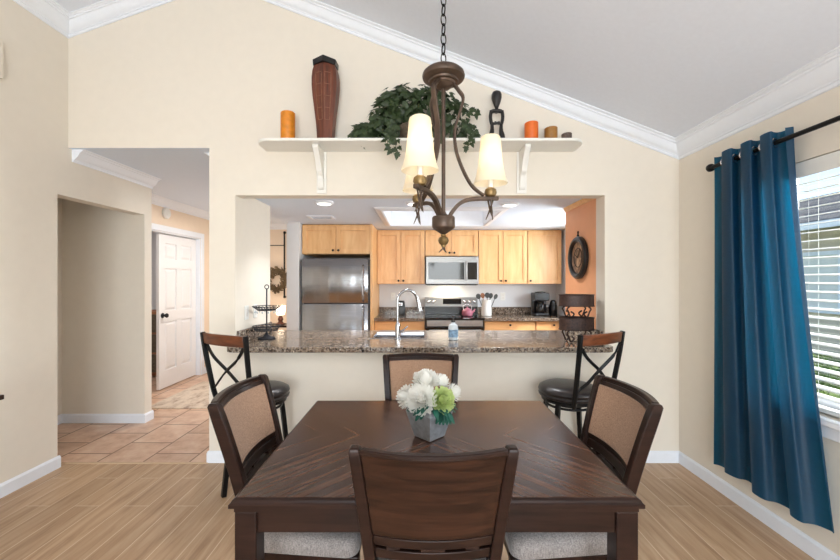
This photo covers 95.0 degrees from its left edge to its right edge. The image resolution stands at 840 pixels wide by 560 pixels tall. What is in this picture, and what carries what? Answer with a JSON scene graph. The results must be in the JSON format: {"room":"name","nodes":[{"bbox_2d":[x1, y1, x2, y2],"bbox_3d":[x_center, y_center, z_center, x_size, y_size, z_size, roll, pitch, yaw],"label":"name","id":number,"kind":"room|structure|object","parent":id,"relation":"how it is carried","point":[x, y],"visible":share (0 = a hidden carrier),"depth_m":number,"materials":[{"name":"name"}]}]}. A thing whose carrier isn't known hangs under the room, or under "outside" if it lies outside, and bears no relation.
{"room":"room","nodes":[
{"label":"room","id":0,"kind":"room"},
{"bbox_2d":[57,198,61,414],"bbox_3d":[-3.270,0.190,3.310,0.820,2.460,1.040,0,0,0],"label":"wall","id":1,"kind":"structure","parent":0,"point":[59,200],"depth_m":3.80,"materials":[{"name":"paint"}]},
{"bbox_2d":[0,410,153,498],"bbox_3d":[-3.143,1.375,0.472,0.834,0.090,6.944,0,0,0],"label":"baseboard","id":2,"kind":"structure","parent":1,"relation":"attached to","point":[62,418],"depth_m":3.78,"materials":[{"name":"white wood"}]},
{"bbox_2d":[0,0,144,483],"bbox_3d":[-2.800,-0.280,0.365,0.120,3.400,6.930,0,0,0],"label":"wall","id":3,"kind":"structure","parent":0,"point":[37,168],"depth_m":2.71,"materials":[{"name":"paint"}]},
{"bbox_2d":[0,40,2,78],"bbox_3d":[-2.724,-1.427,2.377,0.031,0.245,0.255,0,0,0],"label":"door chime","id":4,"kind":"object","parent":3,"relation":"attached to","point":[1,42],"visible":1,"depth_m":2.49,"materials":[{"name":"paint"}]},
{"bbox_2d":[13,0,69,37],"bbox_3d":[-2.690,-1.949,0.000,0.100,0.138,6.000,0,0,0],"label":"trim","id":5,"kind":"structure","parent":3,"relation":"attached to","point":[50,12],"depth_m":2.80,"materials":[{"name":"white wood"}]},
{"bbox_2d":[62,187,151,413],"bbox_3d":[-3.220,0.190,3.880,0.960,2.460,0.100,0,0,0],"label":"wall partition","id":6,"kind":"structure","parent":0,"point":[107,253],"depth_m":3.83,"materials":[{"name":"paint"}]},
{"bbox_2d":[65,462,207,463],"bbox_3d":[-2.191,1.418,2.985,1.098,0.004,0.026,0,0,0],"label":"trim","id":7,"kind":"structure","parent":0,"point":[67,462],"depth_m":2.97,"materials":[{"name":"brown wood"}]},
{"bbox_2d":[72,149,208,188],"bbox_3d":[-2.191,-0.981,3.480,1.098,0.102,0.900,0,0,0],"label":"trim","id":8,"kind":"structure","parent":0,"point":[83,157],"depth_m":3.36,"materials":[{"name":"white wood"}]},
{"bbox_2d":[152,232,186,309],"bbox_3d":[-4.200,0.170,5.215,1.600,2.500,2.770,0,0,0],"label":"wall","id":9,"kind":"structure","parent":0,"point":[153,234],"depth_m":6.50,"materials":[{"name":"paint"}]},
{"bbox_2d":[152,204,208,374],"bbox_3d":[-3.340,0.195,5.515,0.120,2.450,3.170,0,0,0],"label":"wall","id":10,"kind":"structure","parent":0,"point":[179,220],"depth_m":5.75,"materials":[{"name":"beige paint"}]},
{"bbox_2d":[162,208,170,218],"bbox_3d":[-3.260,-0.860,4.960,0.039,0.144,0.144,0,0,0],"label":"smoke detector","id":11,"kind":"object","parent":10,"relation":"attached to","point":[166,213],"visible":1,"depth_m":4.93,"materials":[{"name":"white plastic"}]},
{"bbox_2d":[156,234,195,389],"bbox_3d":[-3.317,0.408,5.325,0.107,2.000,0.810,0,0,0],"label":"door","id":12,"kind":"structure","parent":10,"relation":"in","point":[175,256],"depth_m":5.24,"materials":[{"name":"wood"}]},
{"bbox_2d":[152,223,203,374],"bbox_3d":[-3.331,0.362,5.050,0.138,2.115,1.550,0,0,0],"label":"trim","id":13,"kind":"structure","parent":10,"relation":"attached to","point":[156,228],"depth_m":5.74,"materials":[{"name":"white wood"}]},
{"bbox_2d":[242,199,269,329],"bbox_3d":[-1.541,0.195,3.410,0.202,2.450,0.580,0,0,0],"label":"wall","id":14,"kind":"structure","parent":0,"point":[255,213],"depth_m":3.37,"materials":[{"name":"paint"}]},
{"bbox_2d":[244,305,248,319],"bbox_3d":[-1.435,0.270,3.190,0.008,0.116,0.072,0,0,0],"label":"light switch","id":15,"kind":"object","parent":14,"relation":"attached to","point":[246,308],"visible":1,"depth_m":3.18,"materials":[{"name":"white plastic"}]},
{"bbox_2d":[237,322,271,339],"bbox_3d":[-1.427,0.450,3.355,0.020,0.100,0.670,0,0,0],"label":"backsplash","id":16,"kind":"structure","parent":14,"relation":"attached to","point":[250,332],"depth_m":3.25,"materials":[{"name":"stone"}]},
{"bbox_2d":[253,304,256,317],"bbox_3d":[-1.435,0.270,3.360,0.008,0.116,0.072,0,0,0],"label":"light switch","id":17,"kind":"object","parent":14,"relation":"attached to","point":[254,305],"visible":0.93,"depth_m":3.34,"materials":[{"name":"white plastic"}]},
{"bbox_2d":[270,230,286,329],"bbox_3d":[-2.445,0.195,7.150,1.910,2.450,0.100,0,0,0],"label":"wall","id":18,"kind":"structure","parent":0,"point":[276,236],"depth_m":7.10,"materials":[{"name":"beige paint"}]},
{"bbox_2d":[270,231,285,297],"bbox_3d":[-2.860,-0.280,7.070,0.800,1.230,0.060,0,0,0],"label":"wall bar","id":19,"kind":"object","parent":18,"relation":"attached to","point":[284,232],"visible":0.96,"depth_m":7.04,"materials":[{"name":"black metal"}]},
{"bbox_2d":[270,266,286,293],"bbox_3d":[-2.630,-0.003,7.004,0.510,0.512,0.140,0,0,0],"label":"wreath","id":20,"kind":"object","parent":19,"relation":"hanging from","point":[277,271],"visible":0.7,"depth_m":7.00,"materials":[{"name":"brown plant"}]},
{"bbox_2d":[287,222,319,329],"bbox_3d":[-1.570,0.195,5.925,0.150,2.450,2.350,0,0,0],"label":"wall","id":21,"kind":"structure","parent":0,"point":[295,256],"depth_m":4.75,"materials":[{"name":"paint"}]},
{"bbox_2d":[152,193,286,229],"bbox_3d":[-2.470,-0.981,5.515,1.620,0.102,3.170,0,0,0],"label":"trim","id":22,"kind":"structure","parent":21,"relation":"attached to","point":[157,200],"depth_m":5.29,"materials":[{"name":"white paint"}]},
{"bbox_2d":[68,0,678,450],"bbox_3d":[-0.370,-0.493,3.060,4.980,3.826,0.120,0,0,0],"label":"wall","id":23,"kind":"structure","parent":0,"point":[219,76],"depth_m":3.00,"materials":[{"name":"paint"}]},
{"bbox_2d":[68,0,678,159],"bbox_3d":[-0.360,-1.671,2.950,4.760,1.472,0.100,0,0,0],"label":"trim","id":24,"kind":"structure","parent":23,"relation":"attached to","point":[104,12],"depth_m":2.95,"materials":[{"name":"white wood"}]},
{"bbox_2d":[258,138,581,193],"bbox_3d":[0.003,-0.847,2.878,2.395,0.347,0.242,0,0,0],"label":"wall shelf","id":25,"kind":"object","parent":23,"relation":"attached to","point":[319,147],"visible":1,"depth_m":2.88,"materials":[{"name":"paint"}]},
{"bbox_2d":[280,110,294,137],"bbox_3d":[-0.985,-1.137,2.870,0.104,0.233,0.104,0,0,0],"label":"pillar candle","id":26,"kind":"object","parent":25,"relation":"on","point":[287,117],"visible":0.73,"depth_m":2.83,"materials":[{"name":"orange wax"}]},
{"bbox_2d":[312,55,339,137],"bbox_3d":[-0.708,-1.333,2.862,0.200,0.626,0.119,0,0,0],"label":"wooden vase","id":27,"kind":"object","parent":25,"relation":"on","point":[325,76],"visible":0.98,"depth_m":2.83,"materials":[{"name":"red wood"}]},
{"bbox_2d":[347,83,480,159],"bbox_3d":[-0.050,-1.156,2.851,0.997,0.616,0.310,0,0,0],"label":"ivy","id":28,"kind":"object","parent":25,"relation":"on","point":[383,122],"visible":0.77,"depth_m":2.80,"materials":[{"name":"plant"}]},
{"bbox_2d":[489,90,504,137],"bbox_3d":[0.575,-1.220,2.890,0.126,0.399,0.120,0,0,0],"label":"figurine","id":29,"kind":"object","parent":25,"relation":"on","point":[496,96],"visible":0.77,"depth_m":2.88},
{"bbox_2d":[524,120,537,137],"bbox_3d":[0.830,-1.100,2.870,0.100,0.158,0.100,0,0,0],"label":"pillar candle","id":30,"kind":"object","parent":25,"relation":"on","point":[530,127],"visible":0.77,"depth_m":2.83,"materials":[{"name":"orange wax"}]},
{"bbox_2d":[544,126,557,137],"bbox_3d":[0.976,-1.081,2.870,0.094,0.120,0.094,0,0,0],"label":"pillar candle","id":31,"kind":"object","parent":25,"relation":"on","point":[551,131],"visible":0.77,"depth_m":2.83,"materials":[{"name":"brown wax"}]},
{"bbox_2d":[561,132,571,137],"bbox_3d":[1.093,-1.060,2.870,0.074,0.078,0.074,0,0,0],"label":"pillar candle","id":32,"kind":"object","parent":25,"relation":"on","point":[566,134],"visible":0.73,"depth_m":2.84,"materials":[{"name":"brown wax"}]},
{"bbox_2d":[206,451,678,462],"bbox_3d":[0.182,1.375,3.343,3.676,0.090,0.714,0,0,0],"label":"baseboard","id":33,"kind":"structure","parent":23,"relation":"attached to","point":[211,456],"depth_m":2.99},
{"bbox_2d":[596,199,597,329],"bbox_3d":[1.490,0.355,3.135,0.100,2.130,0.030,0,0,0],"label":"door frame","id":34,"kind":"structure","parent":23,"relation":"attached to","point":[596,199],"depth_m":3.12,"materials":[{"name":"paint"}]},
{"bbox_2d":[399,122,408,137],"bbox_3d":[-0.050,-1.078,2.872,0.230,0.115,0.230,0,0,0],"label":"basket","id":35,"kind":"object","parent":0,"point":[403,127],"depth_m":2.79,"materials":[{"name":"wicker"}]},
{"bbox_2d":[0,373,814,559],"bbox_3d":[-1.430,1.450,2.040,7.140,0.060,10.320,0,0,0],"label":"floor","id":36,"kind":"structure","parent":0,"point":[73,511],"depth_m":2.39,"materials":[{"name":"brown wood"}]},
{"bbox_2d":[152,310,155,375],"bbox_3d":[-3.935,0.925,5.783,0.630,0.930,0.434,0,0,0],"label":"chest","id":37,"kind":"object","parent":36,"relation":"on","point":[153,311],"visible":0.02,"depth_m":5.58,"materials":[{"name":"brown wood"}]},
{"bbox_2d":[152,381,208,408],"bbox_3d":[-2.485,1.414,4.795,1.070,0.010,1.110,0,0,0],"label":"area rug","id":38,"kind":"object","parent":36,"relation":"on","point":[196,396],"visible":0.29,"depth_m":4.54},
{"bbox_2d":[200,332,289,497],"bbox_3d":[-1.142,0.881,2.651,0.471,1.079,0.547,0,0,27],"label":"bar stool","id":39,"kind":"object","parent":36,"relation":"on","point":[280,390],"visible":0.51,"depth_m":2.52,"materials":[{"name":"metal"}]},
{"bbox_2d":[272,323,286,327],"bbox_3d":[-2.300,1.075,6.350,0.600,0.690,0.400,0,0,0],"label":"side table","id":40,"kind":"object","parent":36,"relation":"on","point":[285,324],"visible":0.02,"depth_m":6.18,"materials":[{"name":"brown wood"}]},
{"bbox_2d":[276,305,285,324],"bbox_3d":[-2.300,0.577,6.350,0.160,0.304,0.160,0,0,0],"label":"table lamp","id":41,"kind":"object","parent":40,"relation":"on","point":[282,308],"visible":0.86,"depth_m":6.31,"materials":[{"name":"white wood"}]},
{"bbox_2d":[207,374,361,559],"bbox_3d":[-0.524,0.937,1.635,0.596,0.966,0.466,0,0,0],"label":"dining chair","id":42,"kind":"object","parent":36,"relation":"on","point":[244,418],"visible":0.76,"depth_m":1.45,"materials":[{"name":"beige fabric"}]},
{"bbox_2d":[302,259,369,329],"bbox_3d":[-1.047,0.578,5.118,0.828,1.684,0.863,0,0,0],"label":"refrigerator","id":43,"kind":"object","parent":36,"relation":"on","point":[335,292],"visible":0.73,"depth_m":4.75,"materials":[{"name":"silver metal"}]},
{"bbox_2d":[370,224,378,329],"bbox_3d":[-0.616,0.357,5.284,0.023,2.125,0.868,0,0,0],"label":"end panel","id":44,"kind":"object","parent":36,"relation":"on","point":[374,287],"visible":0.5,"depth_m":5.00,"materials":[{"name":"brown wood"}]},
{"bbox_2d":[375,321,424,329],"bbox_3d":[-0.270,0.981,5.389,0.662,0.878,0.658,0,0,0],"label":"base cabinet","id":45,"kind":"object","parent":36,"relation":"on","point":[379,325],"visible":0.03,"depth_m":5.09,"materials":[{"name":"brown wood"}]},
{"bbox_2d":[374,307,424,320],"bbox_3d":[-0.269,0.470,5.384,0.666,0.140,0.668,0,0,0],"label":"countertop","id":46,"kind":"structure","parent":45,"relation":"on","point":[385,313],"depth_m":5.42,"materials":[{"name":"stone"}]},
{"bbox_2d":[399,301,405,314],"bbox_3d":[-0.275,0.383,5.491,0.134,0.232,0.132,0,0,0],"label":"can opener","id":47,"kind":"object","parent":46,"relation":"on","point":[401,303],"visible":0.65,"depth_m":5.45,"materials":[{"name":"black plastic"}]},
{"bbox_2d":[383,353,458,400],"bbox_3d":[0.005,0.937,2.114,0.466,0.966,0.596,0,0,0],"label":"dining chair","id":48,"kind":"object","parent":36,"relation":"on","point":[399,369],"visible":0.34,"depth_m":2.33,"materials":[{"name":"beige fabric"}]},
{"bbox_2d":[348,444,518,559],"bbox_3d":[0.037,0.937,1.288,0.466,0.966,0.596,0,0,0],"label":"dining chair","id":49,"kind":"object","parent":36,"relation":"on","point":[410,506],"visible":1,"depth_m":1.06,"materials":[{"name":"brown wood"}]},
{"bbox_2d":[228,401,644,559],"bbox_3d":[0.050,1.040,1.640,1.252,0.760,0.970,0,0,0],"label":"dining table","id":50,"kind":"object","parent":36,"relation":"on","point":[306,484],"visible":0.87,"depth_m":1.31,"materials":[{"name":"brown wood"}]},
{"bbox_2d":[396,368,461,441],"bbox_3d":[0.046,0.517,1.617,0.248,0.287,0.257,0,0,40],"label":"flower arrangement","id":51,"kind":"object","parent":50,"relation":"on","point":[429,411],"visible":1,"depth_m":1.56,"materials":[{"name":"plant"}]},
{"bbox_2d":[425,297,483,329],"bbox_3d":[0.456,0.838,5.349,0.774,1.165,0.722,0,0,0],"label":"range","id":52,"kind":"object","parent":36,"relation":"on","point":[439,311],"visible":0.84,"depth_m":5.56,"materials":[{"name":"silver glass"}]},
{"bbox_2d":[425,314,483,318],"bbox_3d":[0.456,0.506,5.315,0.774,0.016,0.570,0,0,0],"label":"cooktop","id":53,"kind":"object","parent":52,"relation":"in","point":[427,316],"depth_m":5.25,"materials":[{"name":"black glass"}]},
{"bbox_2d":[462,304,474,315],"bbox_3d":[0.659,0.413,5.330,0.161,0.167,0.161,0,0,45],"label":"tea kettle","id":54,"kind":"object","parent":52,"relation":"on","point":[467,311],"visible":1,"depth_m":5.28,"materials":[{"name":"pink metal"}]},
{"bbox_2d":[484,321,534,329],"bbox_3d":[1.189,0.981,5.389,0.676,0.878,0.658,0,0,0],"label":"base cabinet","id":55,"kind":"object","parent":36,"relation":"on","point":[488,325],"visible":0.08,"depth_m":5.09,"materials":[{"name":"brown wood"}]},
{"bbox_2d":[478,307,562,320],"bbox_3d":[1.433,0.470,5.384,1.170,0.140,0.668,0,0,0],"label":"countertop","id":56,"kind":"structure","parent":55,"relation":"on","point":[498,313],"depth_m":5.42,"materials":[{"name":"stone"}]},
{"bbox_2d":[481,300,491,315],"bbox_3d":[0.925,0.387,5.360,0.144,0.224,0.144,0,0,0],"label":"utensil crock","id":57,"kind":"object","parent":56,"relation":"on","point":[486,310],"visible":1,"depth_m":5.30,"materials":[{"name":"white ceramic"}]},
{"bbox_2d":[531,291,548,315],"bbox_3d":[1.700,0.331,5.431,0.200,0.338,0.257,0,0,0],"label":"coffee maker","id":58,"kind":"object","parent":56,"relation":"on","point":[539,298],"visible":1,"depth_m":5.36,"materials":[{"name":"black plastic"}]},
{"bbox_2d":[549,300,556,315],"bbox_3d":[1.885,0.390,5.450,0.112,0.220,0.112,0,0,0],"label":"coffee grinder","id":59,"kind":"object","parent":56,"relation":"on","point":[553,304],"visible":1,"depth_m":5.41,"materials":[{"name":"black plastic"}]},
{"bbox_2d":[535,321,558,329],"bbox_3d":[1.766,0.981,5.389,0.466,0.878,0.658,0,0,0],"label":"base cabinet","id":60,"kind":"object","parent":36,"relation":"on","point":[539,325],"visible":0.13,"depth_m":5.09,"materials":[{"name":"brown wood"}]},
{"bbox_2d":[538,331,624,438],"bbox_3d":[1.073,0.881,2.702,0.473,1.079,0.548,0,0,-28],"label":"bar stool","id":61,"kind":"object","parent":36,"relation":"on","point":[574,393],"visible":0.68,"depth_m":2.56,"materials":[{"name":"black metal"}]},
{"bbox_2d":[504,375,663,559],"bbox_3d":[0.630,0.937,1.625,0.596,0.966,0.466,0,0,0],"label":"dining chair","id":62,"kind":"object","parent":36,"relation":"on","point":[620,425],"visible":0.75,"depth_m":1.49,"materials":[{"name":"beige fabric"}]},
{"bbox_3d":[0.000,0.981,3.455,2.840,0.878,0.650,0,0,0],"label":"base cabinet","id":63,"kind":"object","parent":36,"relation":"on","visible":0},
{"bbox_2d":[227,322,612,352],"bbox_3d":[0.000,0.470,3.342,2.934,0.140,0.975,0,0,0],"label":"countertop","id":64,"kind":"structure","parent":63,"relation":"on","point":[286,341],"depth_m":3.08,"materials":[{"name":"stone"}]},
{"bbox_2d":[252,284,280,339],"bbox_3d":[-1.302,0.268,3.270,0.235,0.462,0.235,0,0,0],"label":"wire stand","id":65,"kind":"object","parent":64,"relation":"on","point":[266,336],"visible":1,"depth_m":3.25,"materials":[{"name":"metal"}]},
{"bbox_2d":[252,324,280,331],"bbox_3d":[-1.302,0.407,3.270,0.231,0.042,0.231,0,0,0],"label":"basket","id":66,"kind":"object","parent":65,"relation":"on","point":[263,329],"depth_m":3.24,"materials":[{"name":"metal"}]},
{"bbox_2d":[252,305,280,310],"bbox_3d":[-1.302,0.239,3.270,0.235,0.038,0.235,0,0,0],"label":"basket","id":67,"kind":"object","parent":65,"relation":"on","point":[274,307],"depth_m":3.24,"materials":[{"name":"metal"}]},
{"bbox_2d":[369,332,426,338],"bbox_3d":[-0.185,0.588,3.475,0.494,0.184,0.394,0,0,0],"label":"sink","id":68,"kind":"object","parent":64,"relation":"in","point":[377,335],"visible":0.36,"depth_m":3.64,"materials":[{"name":"silver metal"}]},
{"bbox_2d":[394,289,421,339],"bbox_3d":[-0.101,0.288,3.284,0.251,0.423,0.060,0,0,-24],"label":"kitchen faucet","id":69,"kind":"object","parent":64,"relation":"on","point":[398,331],"visible":1,"depth_m":3.24,"materials":[{"name":"silver metal"}]},
{"bbox_2d":[448,316,457,339],"bbox_3d":[0.278,0.400,3.218,0.084,0.198,0.088,0,0,0],"label":"soap dispenser","id":70,"kind":"object","parent":64,"relation":"on","point":[453,328],"visible":1,"depth_m":3.19,"materials":[{"name":"clear plastic"}]},
{"bbox_2d":[558,294,594,342],"bbox_3d":[1.268,0.307,3.120,0.286,0.382,0.194,0,0,-3],"label":"stand","id":71,"kind":"object","parent":64,"relation":"on","point":[568,323],"visible":0.94,"depth_m":3.05,"materials":[{"name":"metal"}]},
{"bbox_2d":[558,316,594,330],"bbox_3d":[1.268,0.352,3.120,0.286,0.101,0.194,0,0,0],"label":"basket","id":72,"kind":"object","parent":71,"relation":"on","point":[566,323],"depth_m":3.04,"materials":[{"name":"metal"}]},
{"bbox_2d":[558,294,594,306],"bbox_3d":[1.268,0.165,3.120,0.286,0.096,0.194,0,0,0],"label":"basket","id":73,"kind":"object","parent":71,"relation":"on","point":[565,300],"depth_m":3.04,"materials":[{"name":"metal"}]},
{"bbox_2d":[257,199,580,229],"bbox_3d":[0.239,-0.730,4.420,3.762,0.040,2.600,0,0,0],"label":"ceiling","id":74,"kind":"structure","parent":0,"point":[345,211],"depth_m":4.05,"materials":[{"name":"paint"}]},
{"bbox_2d":[306,215,335,218],"bbox_3d":[-1.110,-0.704,4.330,0.280,0.011,0.200,0,0,0],"label":"ceiling vent","id":75,"kind":"object","parent":74,"relation":"in","point":[308,216],"visible":1,"depth_m":4.27,"materials":[{"name":"white metal"}]},
{"bbox_2d":[314,200,333,205],"bbox_3d":[-0.870,-0.699,3.500,0.176,0.021,0.176,0,0,0],"label":"recessed light","id":76,"kind":"object","parent":74,"relation":"in","point":[318,202],"visible":1,"depth_m":3.46,"materials":[{"name":"white"}]},
{"bbox_2d":[405,201,413,205],"bbox_3d":[-0.050,-0.699,3.520,0.176,0.021,0.176,0,0,0],"label":"recessed light","id":77,"kind":"object","parent":74,"relation":"in","point":[409,203],"visible":0.38,"depth_m":3.47,"materials":[{"name":"white"}]},
{"bbox_2d":[374,207,509,225],"bbox_3d":[0.215,-0.803,4.355,1.340,0.243,1.220,0,0,0],"label":"light","id":78,"kind":"object","parent":74,"relation":"attached to","point":[390,216],"visible":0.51,"depth_m":4.88,"materials":[{"name":"white plastic"}]},
{"bbox_2d":[384,211,496,223],"bbox_3d":[0.215,-0.810,4.355,1.210,0.200,1.090,0,0,0],"label":"light panel","id":79,"kind":"object","parent":78,"relation":"on","point":[390,217],"depth_m":4.88,"materials":[{"name":"white plastic"}]},
{"bbox_2d":[500,202,518,206],"bbox_3d":[0.830,-0.699,3.570,0.176,0.021,0.176,0,0,0],"label":"recessed light","id":80,"kind":"object","parent":74,"relation":"in","point":[504,204],"visible":1,"depth_m":3.52,"materials":[{"name":"white"}]},
{"bbox_2d":[320,257,555,314],"bbox_3d":[0.325,0.270,5.770,3.630,2.300,0.100,0,0,0],"label":"wall","id":81,"kind":"structure","parent":0,"point":[516,295],"depth_m":5.72,"materials":[{"name":"paint"}]},
{"bbox_2d":[302,225,369,257],"bbox_3d":[-1.058,-0.515,5.269,0.857,0.374,0.898,0,0,0],"label":"upper cabinet","id":82,"kind":"object","parent":81,"relation":"attached to","point":[320,241],"visible":1,"depth_m":4.86,"materials":[{"name":"brown wood"}]},
{"bbox_2d":[377,230,424,283],"bbox_3d":[-0.267,-0.323,5.539,0.668,0.758,0.358,0,0,0],"label":"upper cabinet","id":83,"kind":"object","parent":81,"relation":"attached to","point":[400,253],"visible":1,"depth_m":5.40,"materials":[{"name":"brown wood"}]},
{"bbox_2d":[379,307,423,313],"bbox_3d":[-0.269,0.450,5.707,0.666,0.100,0.022,0,0,0],"label":"backsplash","id":84,"kind":"structure","parent":81,"relation":"attached to","point":[382,310],"depth_m":5.70,"materials":[{"name":"stone"}]},
{"bbox_2d":[425,230,477,256],"bbox_3d":[0.445,-0.518,5.539,0.744,0.367,0.358,0,0,0],"label":"upper cabinet","id":85,"kind":"object","parent":81,"relation":"attached to","point":[461,242],"visible":0.92,"depth_m":5.39,"materials":[{"name":"brown wood"}]},
{"bbox_2d":[426,256,477,284],"bbox_3d":[0.445,-0.127,5.499,0.726,0.402,0.434,0,0,0],"label":"microwave","id":86,"kind":"object","parent":85,"relation":"attached to","point":[440,270],"visible":1,"depth_m":5.33,"materials":[{"name":"metal"}]},
{"bbox_2d":[500,293,504,299],"bbox_3d":[1.230,0.245,5.715,0.072,0.116,0.008,0,0,0],"label":"wall outlet","id":87,"kind":"object","parent":81,"relation":"attached to","point":[502,295],"visible":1,"depth_m":5.71,"materials":[{"name":"white plastic"}]},
{"bbox_2d":[478,230,526,283],"bbox_3d":[1.164,-0.323,5.539,0.682,0.758,0.358,0,0,0],"label":"upper cabinet","id":88,"kind":"object","parent":81,"relation":"attached to","point":[502,254],"visible":1,"depth_m":5.40,"materials":[{"name":"brown wood"}]},
{"bbox_2d":[478,307,548,313],"bbox_3d":[1.433,0.450,5.707,1.170,0.100,0.022,0,0,0],"label":"backsplash","id":89,"kind":"structure","parent":81,"relation":"attached to","point":[495,310],"depth_m":5.70,"materials":[{"name":"stone"}]},
{"bbox_2d":[527,230,560,283],"bbox_3d":[1.748,-0.323,5.539,0.473,0.758,0.358,0,0,0],"label":"upper cabinet","id":90,"kind":"object","parent":81,"relation":"attached to","point":[543,246],"visible":0.99,"depth_m":5.40,"materials":[{"name":"brown wood"}]},
{"bbox_2d":[54,0,839,222],"bbox_3d":[-0.640,-1.751,2.000,5.520,1.509,10.200,0,0,0],"label":"ceiling","id":91,"kind":"structure","parent":0,"point":[668,67],"depth_m":2.35,"materials":[{"name":"paint"}]},
{"bbox_2d":[401,0,507,252],"bbox_3d":[0.151,-0.974,1.645,0.471,1.713,0.489,0,0,0],"label":"chandelier","id":92,"kind":"object","parent":91,"relation":"hanging from","point":[419,166],"visible":1,"depth_m":1.61,"materials":[{"name":"brown metal"}]},
{"bbox_2d":[566,199,595,328],"bbox_3d":[1.490,0.355,3.480,0.100,2.130,0.660,0,0,0],"label":"wall","id":93,"kind":"structure","parent":0,"point":[582,218],"depth_m":3.37,"materials":[{"name":"paint"}]},
{"bbox_2d":[568,231,588,278],"bbox_3d":[1.415,-0.224,3.460,0.046,0.432,0.384,0,0,0],"label":"wall clock","id":94,"kind":"object","parent":93,"relation":"attached to","point":[578,255],"visible":1,"depth_m":3.45,"materials":[{"name":"black plastic"}]},
{"bbox_2d":[563,199,593,211],"bbox_3d":[1.429,-0.689,3.485,0.022,0.042,0.650,0,0,0],"label":"trim","id":95,"kind":"structure","parent":93,"relation":"attached to","point":[582,201],"depth_m":3.50,"materials":[{"name":"orange paint"}]},
{"bbox_2d":[566,329,602,334],"bbox_3d":[1.427,0.450,3.400,0.020,0.100,0.760,0,0,0],"label":"backsplash","id":96,"kind":"structure","parent":93,"relation":"attached to","point":[595,331],"depth_m":3.28,"materials":[{"name":"stone"}]},
{"bbox_2d":[556,86,839,555],"bbox_3d":[2.080,0.175,1.310,0.120,2.490,8.820,0,0,0],"label":"wall","id":97,"kind":"structure","parent":0,"point":[696,184],"depth_m":2.71,"materials":[{"name":"paint"}]},
{"bbox_2d":[675,45,839,159],"bbox_3d":[1.970,-1.005,0.000,0.100,0.140,6.000,0,0,0],"label":"trim","id":98,"kind":"structure","parent":97,"relation":"attached to","point":[821,75],"depth_m":2.17,"materials":[{"name":"white wood"}]},
{"bbox_2d":[679,451,839,559],"bbox_3d":[2.013,1.375,0.000,0.014,0.090,6.000,0,0,0],"label":"baseboard","id":99,"kind":"structure","parent":97,"relation":"attached to","point":[817,551],"depth_m":2.25,"materials":[{"name":"white wood"}]},
{"bbox_2d":[706,115,839,171],"bbox_3d":[1.962,-0.745,1.387,0.115,0.060,2.375,0,0,0],"label":"curtain rod","id":100,"kind":"object","parent":97,"relation":"attached to","point":[710,167],"visible":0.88,"depth_m":1.97,"materials":[{"name":"black metal"}]},
{"bbox_2d":[714,127,833,532],"bbox_3d":[1.925,0.207,2.183,0.086,2.025,0.735,0,0,0],"label":"curtain","id":101,"kind":"object","parent":100,"relation":"hanging from","point":[768,432],"visible":0.99,"depth_m":2.14,"materials":[{"name":"blue fabric"}]},
{"bbox_2d":[796,178,839,410],"bbox_3d":[2.123,0.025,1.288,0.035,1.310,1.875,0,0,0],"label":"window","id":102,"kind":"structure","parent":97,"relation":"in","point":[824,402],"depth_m":1.99,"materials":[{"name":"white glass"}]},
{"bbox_2d":[795,150,839,417],"bbox_3d":[2.058,0.022,1.288,0.074,1.299,1.867,0,0,0],"label":"window blind","id":103,"kind":"object","parent":102,"relation":"attached to","point":[829,161],"visible":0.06,"depth_m":1.96,"materials":[{"name":"white plastic"}]},
{"bbox_2d":[820,415,839,442],"bbox_3d":[2.040,0.731,1.288,0.130,0.098,1.955,0,0,0],"label":"trim","id":104,"kind":"structure","parent":97,"relation":"attached to","point":[830,428],"depth_m":1.87,"materials":[{"name":"white wood"}]},
{"label":"outside","id":105,"kind":"structure","parent":0,"visible":0},
{"bbox_2d":[814,354,839,398],"bbox_3d":[16.070,1.630,8.000,27.860,0.180,44.000,0,0,0],"label":"ground","id":106,"kind":"structure","parent":105,"point":[832,359],"depth_m":6.21,"materials":[{"name":"green plant"}]},
{"bbox_2d":[799,192,839,358],"bbox_3d":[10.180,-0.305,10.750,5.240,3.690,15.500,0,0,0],"label":"window blinds","id":107,"kind":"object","parent":106,"relation":"on","point":[833,198],"visible":0.13,"depth_m":7.82,"materials":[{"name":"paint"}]},
{"bbox_2d":[813,350,839,395],"bbox_3d":[5.002,1.223,5.325,1.047,0.737,1.507,0,0,0],"label":"shrub","id":108,"kind":"object","parent":106,"relation":"on","point":[827,366],"visible":0.15,"depth_m":4.82,"materials":[{"name":"green plant"}]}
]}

